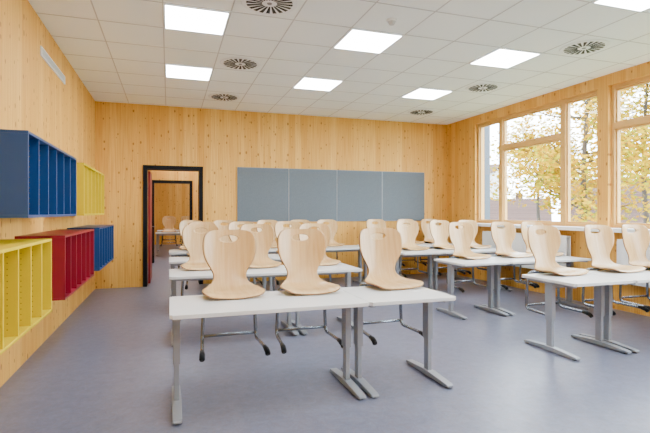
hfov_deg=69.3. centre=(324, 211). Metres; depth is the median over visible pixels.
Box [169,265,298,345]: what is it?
table
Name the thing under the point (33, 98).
wall
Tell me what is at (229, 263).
chair
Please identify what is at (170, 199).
wall
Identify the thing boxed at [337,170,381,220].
pinboard
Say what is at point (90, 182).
wall shelf unit
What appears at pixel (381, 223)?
chair
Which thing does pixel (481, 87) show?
ceiling vent
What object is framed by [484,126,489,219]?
trim
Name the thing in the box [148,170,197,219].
wall
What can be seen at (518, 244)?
radiator
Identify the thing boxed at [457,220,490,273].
chair
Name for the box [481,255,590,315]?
table
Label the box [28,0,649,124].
ceiling
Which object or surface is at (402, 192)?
pinboard
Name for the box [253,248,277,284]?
table
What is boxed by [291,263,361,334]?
table
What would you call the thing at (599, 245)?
chair
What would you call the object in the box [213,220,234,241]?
chair
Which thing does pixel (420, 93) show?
recessed light
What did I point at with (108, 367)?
floor
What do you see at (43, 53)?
air vent
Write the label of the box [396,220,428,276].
chair
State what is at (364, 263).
table
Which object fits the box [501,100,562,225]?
window
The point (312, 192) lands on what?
pinboard
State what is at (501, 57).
recessed light
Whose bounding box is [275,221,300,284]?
chair
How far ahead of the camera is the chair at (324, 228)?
6.00 m
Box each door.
[143,165,202,286]
[152,180,192,262]
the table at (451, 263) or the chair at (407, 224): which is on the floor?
the table at (451, 263)
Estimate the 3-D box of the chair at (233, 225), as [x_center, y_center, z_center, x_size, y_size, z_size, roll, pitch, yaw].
[-1.210,0.614,7.021,0.521,0.935,0.494,0,0,-19]
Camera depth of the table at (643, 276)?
4.75 m
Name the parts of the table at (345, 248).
leg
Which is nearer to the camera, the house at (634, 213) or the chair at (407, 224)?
the chair at (407, 224)
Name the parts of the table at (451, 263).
leg, leg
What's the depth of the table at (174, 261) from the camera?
6.39 m
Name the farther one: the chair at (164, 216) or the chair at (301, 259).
the chair at (164, 216)
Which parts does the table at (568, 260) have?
leg, leg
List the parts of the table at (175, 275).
leg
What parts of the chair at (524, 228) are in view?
frame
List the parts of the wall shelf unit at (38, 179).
panel, panel, panel, panel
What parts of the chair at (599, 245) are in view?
frame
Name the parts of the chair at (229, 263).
frame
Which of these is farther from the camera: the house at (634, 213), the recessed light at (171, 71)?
the house at (634, 213)
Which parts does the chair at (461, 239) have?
frame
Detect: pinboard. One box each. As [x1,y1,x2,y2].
[237,167,288,221]
[289,168,336,221]
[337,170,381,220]
[382,171,423,220]
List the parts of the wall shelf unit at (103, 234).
panel, panel, panel, panel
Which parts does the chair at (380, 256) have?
frame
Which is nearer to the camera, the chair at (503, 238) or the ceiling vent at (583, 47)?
the ceiling vent at (583, 47)
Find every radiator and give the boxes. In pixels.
[482,231,570,299]
[617,239,649,287]
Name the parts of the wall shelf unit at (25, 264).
panel, panel, panel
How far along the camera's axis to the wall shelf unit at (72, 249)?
4.34 m
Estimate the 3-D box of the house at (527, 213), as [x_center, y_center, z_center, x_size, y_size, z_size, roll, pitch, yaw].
[15.265,1.645,41.944,8.800,6.600,7.800,0,0,24]
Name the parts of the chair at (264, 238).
frame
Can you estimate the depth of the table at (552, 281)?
4.56 m
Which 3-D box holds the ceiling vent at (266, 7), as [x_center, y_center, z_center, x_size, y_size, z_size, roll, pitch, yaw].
[-0.513,-1.928,4.347,0.530,0.014,0.530,0,0,-18]
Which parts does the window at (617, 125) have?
sash, sash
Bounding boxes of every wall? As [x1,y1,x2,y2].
[0,0,94,386]
[95,101,446,288]
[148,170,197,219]
[154,183,188,244]
[447,61,649,316]
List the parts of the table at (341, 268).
leg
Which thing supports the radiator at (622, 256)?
attached to the wall at (461, 135)
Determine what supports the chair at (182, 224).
on the table at (175, 252)
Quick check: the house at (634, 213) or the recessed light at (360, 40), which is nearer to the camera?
the recessed light at (360, 40)
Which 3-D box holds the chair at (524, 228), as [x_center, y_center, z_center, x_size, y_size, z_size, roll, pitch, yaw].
[3.200,0.614,6.979,0.522,0.935,0.494,0,0,-17]
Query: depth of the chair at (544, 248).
5.09 m
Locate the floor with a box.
[0,244,649,432]
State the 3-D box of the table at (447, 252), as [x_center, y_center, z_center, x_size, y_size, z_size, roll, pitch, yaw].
[2.444,0.995,8.050,1.356,0.700,0.700,0,0,-18]
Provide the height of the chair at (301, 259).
0.935 m
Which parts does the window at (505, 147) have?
sash, sash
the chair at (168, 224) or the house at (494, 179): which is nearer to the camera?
the chair at (168, 224)
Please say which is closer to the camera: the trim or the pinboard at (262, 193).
the pinboard at (262, 193)
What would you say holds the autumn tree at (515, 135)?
on the ground
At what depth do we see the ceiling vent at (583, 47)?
5.50 m
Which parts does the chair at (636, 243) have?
frame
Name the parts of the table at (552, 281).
leg, leg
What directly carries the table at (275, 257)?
on the floor
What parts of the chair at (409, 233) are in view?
frame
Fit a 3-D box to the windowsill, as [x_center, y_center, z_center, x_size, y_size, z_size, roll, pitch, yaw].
[4.478,0.248,4.805,0.199,0.054,10.100,0,0,-18]
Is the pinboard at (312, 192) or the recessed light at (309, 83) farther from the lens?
the pinboard at (312, 192)
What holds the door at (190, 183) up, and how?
in the wall at (156, 175)
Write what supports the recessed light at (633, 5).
in the ceiling
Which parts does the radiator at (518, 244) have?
panel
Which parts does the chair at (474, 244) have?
frame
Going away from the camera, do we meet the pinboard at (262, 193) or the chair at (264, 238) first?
the chair at (264, 238)
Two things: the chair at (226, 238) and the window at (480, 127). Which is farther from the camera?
the window at (480, 127)
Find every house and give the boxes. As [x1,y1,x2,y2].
[490,164,498,198]
[490,193,551,220]
[571,180,649,222]
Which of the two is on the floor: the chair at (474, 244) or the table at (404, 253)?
the table at (404, 253)
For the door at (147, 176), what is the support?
in the wall at (129, 137)
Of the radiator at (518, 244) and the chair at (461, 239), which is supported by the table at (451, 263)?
the chair at (461, 239)
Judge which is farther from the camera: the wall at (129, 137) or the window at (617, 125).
the wall at (129, 137)
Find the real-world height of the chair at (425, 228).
0.935 m
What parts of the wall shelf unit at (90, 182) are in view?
panel, panel, panel, panel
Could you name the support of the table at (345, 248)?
on the floor
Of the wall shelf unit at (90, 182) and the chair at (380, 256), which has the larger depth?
the wall shelf unit at (90, 182)
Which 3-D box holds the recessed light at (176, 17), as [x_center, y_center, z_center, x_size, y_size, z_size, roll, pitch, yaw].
[-1.303,-1.931,4.744,0.610,0.010,0.610,0,0,-18]
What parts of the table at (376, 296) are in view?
leg, leg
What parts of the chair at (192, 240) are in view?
frame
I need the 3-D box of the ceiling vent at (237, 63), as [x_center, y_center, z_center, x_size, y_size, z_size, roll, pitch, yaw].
[-1.103,-1.928,6.127,0.530,0.014,0.530,0,0,-18]
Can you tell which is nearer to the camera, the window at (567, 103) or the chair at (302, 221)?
the window at (567, 103)
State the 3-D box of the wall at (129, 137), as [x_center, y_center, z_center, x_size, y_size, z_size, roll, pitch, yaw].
[-0.697,-0.347,9.462,7.091,3.384,0.280,0,0,-18]
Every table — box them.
[155,232,179,255]
[169,249,249,296]
[169,256,271,291]
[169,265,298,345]
[169,289,368,424]
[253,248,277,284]
[268,254,281,290]
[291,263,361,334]
[326,245,363,283]
[340,286,455,397]
[357,245,366,281]
[395,250,443,288]
[399,243,465,279]
[428,248,511,293]
[434,258,509,319]
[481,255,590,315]
[522,273,633,360]
[579,268,649,352]
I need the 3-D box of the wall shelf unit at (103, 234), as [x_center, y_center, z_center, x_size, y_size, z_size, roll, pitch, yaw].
[-3.346,0.481,6.786,0.377,0.557,1.650,0,0,-18]
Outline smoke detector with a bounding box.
[386,18,396,25]
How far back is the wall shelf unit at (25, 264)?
3.04 m
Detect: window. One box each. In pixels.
[477,118,500,223]
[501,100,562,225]
[563,90,596,226]
[611,75,649,228]
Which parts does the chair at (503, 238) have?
frame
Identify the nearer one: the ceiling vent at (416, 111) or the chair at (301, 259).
the chair at (301, 259)
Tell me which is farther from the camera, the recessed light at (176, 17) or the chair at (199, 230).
the chair at (199, 230)
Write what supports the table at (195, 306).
on the floor
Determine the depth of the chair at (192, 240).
5.51 m
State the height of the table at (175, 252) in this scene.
0.700 m
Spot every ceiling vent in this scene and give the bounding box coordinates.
[208,93,239,100]
[220,57,260,69]
[240,0,297,14]
[408,109,434,114]
[465,83,500,91]
[559,39,609,54]
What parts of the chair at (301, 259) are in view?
frame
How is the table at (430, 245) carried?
on the floor
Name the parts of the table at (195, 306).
leg, leg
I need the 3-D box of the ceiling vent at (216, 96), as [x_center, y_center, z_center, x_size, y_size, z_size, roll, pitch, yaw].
[-1.694,-1.928,7.906,0.530,0.014,0.530,0,0,-18]
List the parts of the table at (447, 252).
leg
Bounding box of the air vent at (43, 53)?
[40,46,64,83]
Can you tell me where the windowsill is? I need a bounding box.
[477,223,649,232]
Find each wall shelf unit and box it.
[0,129,76,217]
[0,239,51,354]
[15,229,93,300]
[67,225,113,270]
[77,163,103,215]
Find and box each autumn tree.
[490,115,580,220]
[507,84,649,222]
[548,138,648,206]
[571,83,649,222]
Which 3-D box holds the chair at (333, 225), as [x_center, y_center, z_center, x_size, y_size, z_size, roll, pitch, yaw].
[0.096,0.614,8.930,0.521,0.935,0.494,0,0,-20]
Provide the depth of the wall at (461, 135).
7.44 m
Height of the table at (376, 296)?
0.700 m
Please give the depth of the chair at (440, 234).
8.41 m
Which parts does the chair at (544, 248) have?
frame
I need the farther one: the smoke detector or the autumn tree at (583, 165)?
the autumn tree at (583, 165)
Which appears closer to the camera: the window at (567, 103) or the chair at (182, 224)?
the window at (567, 103)
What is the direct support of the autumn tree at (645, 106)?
on the ground
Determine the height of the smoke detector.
0.050 m
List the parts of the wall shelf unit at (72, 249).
panel, panel, panel, panel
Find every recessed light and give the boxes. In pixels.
[164,3,229,34]
[165,64,212,80]
[293,77,342,90]
[333,28,403,53]
[402,88,452,99]
[469,48,541,68]
[592,0,649,11]
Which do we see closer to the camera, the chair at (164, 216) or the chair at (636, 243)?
the chair at (636, 243)
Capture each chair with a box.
[160,217,177,245]
[161,216,176,241]
[178,220,201,268]
[180,224,218,295]
[185,222,215,289]
[199,230,270,361]
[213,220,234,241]
[228,221,262,285]
[240,224,281,290]
[256,220,277,247]
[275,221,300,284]
[275,229,342,353]
[289,220,310,228]
[298,223,340,282]
[317,220,344,259]
[359,228,422,344]
[366,219,385,238]
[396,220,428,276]
[397,219,426,266]
[420,219,448,263]
[429,220,465,275]
[448,222,493,292]
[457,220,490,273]
[491,222,536,289]
[519,222,563,287]
[525,225,592,317]
[582,225,649,315]
[619,224,649,309]
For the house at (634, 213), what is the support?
on the ground
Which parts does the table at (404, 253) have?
leg, leg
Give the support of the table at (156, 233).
on the floor
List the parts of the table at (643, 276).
leg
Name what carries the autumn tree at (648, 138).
on the ground
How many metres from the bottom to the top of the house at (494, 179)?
11.400 m
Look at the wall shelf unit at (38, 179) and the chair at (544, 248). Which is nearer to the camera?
the wall shelf unit at (38, 179)
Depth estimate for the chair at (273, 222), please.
8.74 m

